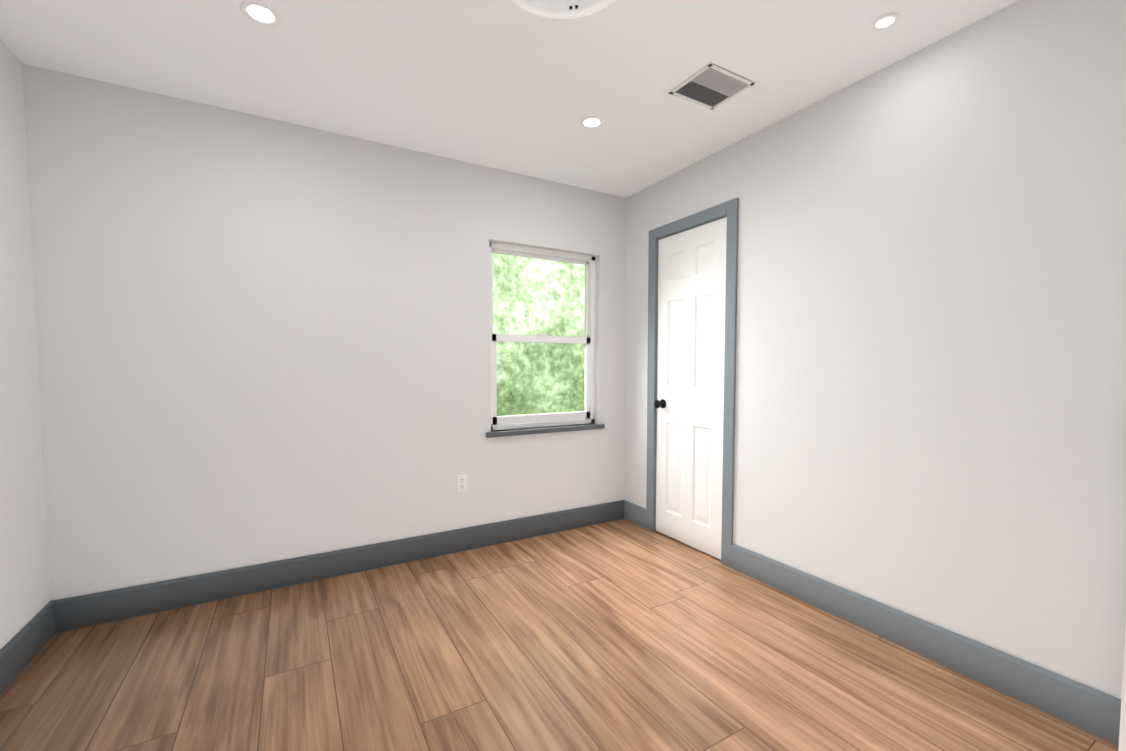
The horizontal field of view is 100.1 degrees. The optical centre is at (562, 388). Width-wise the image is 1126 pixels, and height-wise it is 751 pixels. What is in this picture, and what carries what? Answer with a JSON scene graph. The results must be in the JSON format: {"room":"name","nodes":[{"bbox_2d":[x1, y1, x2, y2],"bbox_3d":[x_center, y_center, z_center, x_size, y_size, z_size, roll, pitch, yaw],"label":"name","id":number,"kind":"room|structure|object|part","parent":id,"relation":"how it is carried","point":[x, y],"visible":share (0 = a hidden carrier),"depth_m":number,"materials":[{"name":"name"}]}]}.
{"room":"empty bedroom","nodes":[
{"label":"empty bedroom","id":0,"kind":"room"},
{"bbox_2d":[0,39,50,649],"bbox_3d":[-1.441,-0.067,0.488,0.120,2.435,3.480,-2,3,-30],"label":"wall","id":1,"kind":"structure","parent":0,"point":[25,599],"depth_m":1.88,"materials":[{"name":"white paint"}]},
{"bbox_2d":[0,599,59,695],"bbox_3d":[-1.412,1.075,0.629,0.016,0.142,3.360,-2,3,-30],"label":"baseboard","id":2,"kind":"structure","parent":1,"relation":"attached to","point":[25,644],"depth_m":1.86,"materials":[{"name":"grey paint"}]},
{"bbox_2d":[22,64,625,600],"bbox_3d":[-0.921,-0.180,2.861,3.390,2.435,0.120,-2,3,-30],"label":"wall","id":3,"kind":"structure","parent":0,"point":[262,340],"depth_m":2.44,"materials":[{"name":"white paint"}]},
{"bbox_2d":[60,500,623,631],"bbox_3d":[-0.874,0.967,2.864,3.120,0.142,0.016,-2,3,-30],"label":"baseboard","id":4,"kind":"structure","parent":3,"relation":"attached to","point":[76,612],"depth_m":2.55,"materials":[{"name":"grey paint"}]},
{"bbox_2d":[456,473,467,492],"bbox_3d":[-0.639,0.597,2.986,0.070,0.114,0.010,-2,3,-30],"label":"electrical outlet plate","id":5,"kind":"object","parent":3,"relation":"attached to","point":[461,479],"visible":1,"depth_m":2.98,"materials":[{"name":"white plastic"}]},
{"bbox_2d":[489,242,594,430],"bbox_3d":[-0.146,-0.350,3.330,0.850,1.240,0.065,-2,3,-30],"label":"window","id":6,"kind":"structure","parent":3,"relation":"in","point":[590,260],"depth_m":3.34,"materials":[{"name":"white plastic"}]},
{"bbox_3d":[-0.153,-0.638,3.330,0.778,0.594,0.022,-2,3,-30],"label":"window sash","id":7,"kind":"part","parent":6,"relation":"part of","materials":[{"name":"clear glass"}]},
{"bbox_3d":[-0.139,-0.075,3.332,0.778,0.618,0.032,-2,3,-30],"label":"window sash","id":8,"kind":"part","parent":6,"relation":"part of","materials":[{"name":"clear glass"}]},
{"bbox_2d":[486,423,604,437],"bbox_3d":[-0.111,0.288,3.301,0.920,0.032,0.093,-2,3,-30],"label":"window sill","id":9,"kind":"structure","parent":3,"relation":"attached to","point":[508,432],"depth_m":3.24,"materials":[{"name":"grey paint"}]},
{"bbox_2d":[0,0,1017,197],"bbox_3d":[-0.054,-1.364,1.294,3.390,0.080,3.600,-2,3,-30],"label":"ceiling","id":10,"kind":"structure","parent":0,"point":[508,85],"depth_m":1.96,"materials":[{"name":"white paint"}]},
{"bbox_2d":[240,0,280,25],"bbox_3d":[-1.080,-1.340,1.686,0.124,0.006,0.124,-2,3,-30],"label":"recessed light","id":11,"kind":"object","parent":10,"relation":"in","point":[245,5],"depth_m":1.68,"materials":[{"name":"white plastic"}]},
{"bbox_3d":[-1.080,-1.341,1.686,0.081,0.003,0.081,-2,3,-30],"label":"recessed ceiling light lens","id":12,"kind":"part","parent":11,"relation":"part of","materials":[{"name":"white plastic"}]},
{"bbox_2d":[511,0,614,18],"bbox_3d":[0.000,-1.231,1.267,0.396,0.184,0.396,-2,3,-30],"label":"ceiling light","id":13,"kind":"object","parent":10,"relation":"attached to","point":[562,9],"visible":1,"depth_m":1.44,"materials":[{"name":"white"}]},
{"bbox_2d":[580,116,603,128],"bbox_3d":[0.149,-1.376,2.437,0.124,0.006,0.124,-2,3,-30],"label":"recessed light","id":14,"kind":"object","parent":10,"relation":"in","point":[600,119],"depth_m":2.43,"materials":[{"name":"white plastic"}]},
{"bbox_3d":[0.149,-1.377,2.437,0.081,0.003,0.081,-2,3,-30],"label":"recessed ceiling light lens","id":15,"kind":"part","parent":14,"relation":"part of","materials":[{"name":"white plastic"}]},
{"bbox_2d":[668,62,754,109],"bbox_3d":[0.672,-1.360,2.139,0.287,0.011,0.252,-2,3,-30],"label":"ceiling vent","id":16,"kind":"object","parent":10,"relation":"in","point":[711,86],"visible":1,"depth_m":2.12,"materials":[{"name":"white metal"}]},
{"bbox_2d":[871,13,899,30],"bbox_3d":[1.180,-1.342,1.728,0.089,0.006,0.089,-2,3,-30],"label":"recessed light","id":17,"kind":"object","parent":10,"relation":"in","point":[896,16],"depth_m":1.72,"materials":[{"name":"white plastic"}]},
{"bbox_3d":[1.180,-1.343,1.728,0.058,0.003,0.058,-2,3,-30],"label":"recessed ceiling light lens","id":18,"kind":"part","parent":17,"relation":"part of","materials":[{"name":"white plastic"}]},
{"bbox_2d":[0,519,1118,750],"bbox_3d":[-0.054,1.138,1.414,3.390,0.060,3.600,-2,3,-30],"label":"floor","id":19,"kind":"structure","parent":0,"point":[620,635],"depth_m":1.81,"materials":[{"name":"brown wood"}]},
{"bbox_2d":[624,0,1125,698],"bbox_3d":[1.394,-0.144,2.116,0.120,2.435,3.480,-2,3,-30],"label":"wall","id":20,"kind":"structure","parent":0,"point":[930,378],"depth_m":1.82,"materials":[{"name":"white paint"}]},
{"bbox_2d":[624,500,645,528],"bbox_3d":[0.537,0.936,3.523,0.016,0.142,0.277,-2,3,-30],"label":"baseboard","id":21,"kind":"structure","parent":20,"relation":"attached to","point":[636,514],"depth_m":3.51,"materials":[{"name":"grey paint"}]},
{"bbox_2d":[654,217,726,559],"bbox_3d":[0.792,0.004,3.029,0.103,2.030,0.598,-2,3,-30],"label":"closet door","id":22,"kind":"structure","parent":20,"relation":"in","point":[689,403],"depth_m":3.01,"materials":[{"name":"white paint"}]},
{"bbox_3d":[0.659,0.105,3.231,0.068,0.064,0.064,-2,3,-30],"label":"knob","id":23,"kind":"part","parent":22,"relation":"part of","materials":[{"name":"black metal"}]},
{"bbox_2d":[646,198,738,567],"bbox_3d":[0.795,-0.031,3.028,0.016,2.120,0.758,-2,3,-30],"label":"door frame","id":24,"kind":"structure","parent":20,"relation":"attached to","point":[730,209],"depth_m":2.76,"materials":[{"name":"grey paint"}]},
{"bbox_2d":[731,544,1120,745],"bbox_3d":[1.562,1.021,1.741,0.016,0.142,2.325,-2,3,-30],"label":"baseboard","id":25,"kind":"structure","parent":20,"relation":"attached to","point":[1095,712],"depth_m":1.82,"materials":[{"name":"grey paint"}]},
{"bbox_2d":[1118,628,1125,750],"bbox_3d":[1.848,0.100,1.026,0.135,2.030,0.762,-2,3,-30],"label":"entry door","id":26,"kind":"structure","parent":20,"relation":"in","point":[1122,739],"depth_m":1.38,"materials":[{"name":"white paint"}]},
{"label":"outside","id":27,"kind":"structure","parent":0,"visible":0},
{"bbox_2d":[492,253,584,415],"bbox_3d":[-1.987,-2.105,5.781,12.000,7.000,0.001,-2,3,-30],"label":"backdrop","id":28,"kind":"structure","parent":27,"point":[523,269],"depth_m":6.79,"materials":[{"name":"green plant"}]}
]}

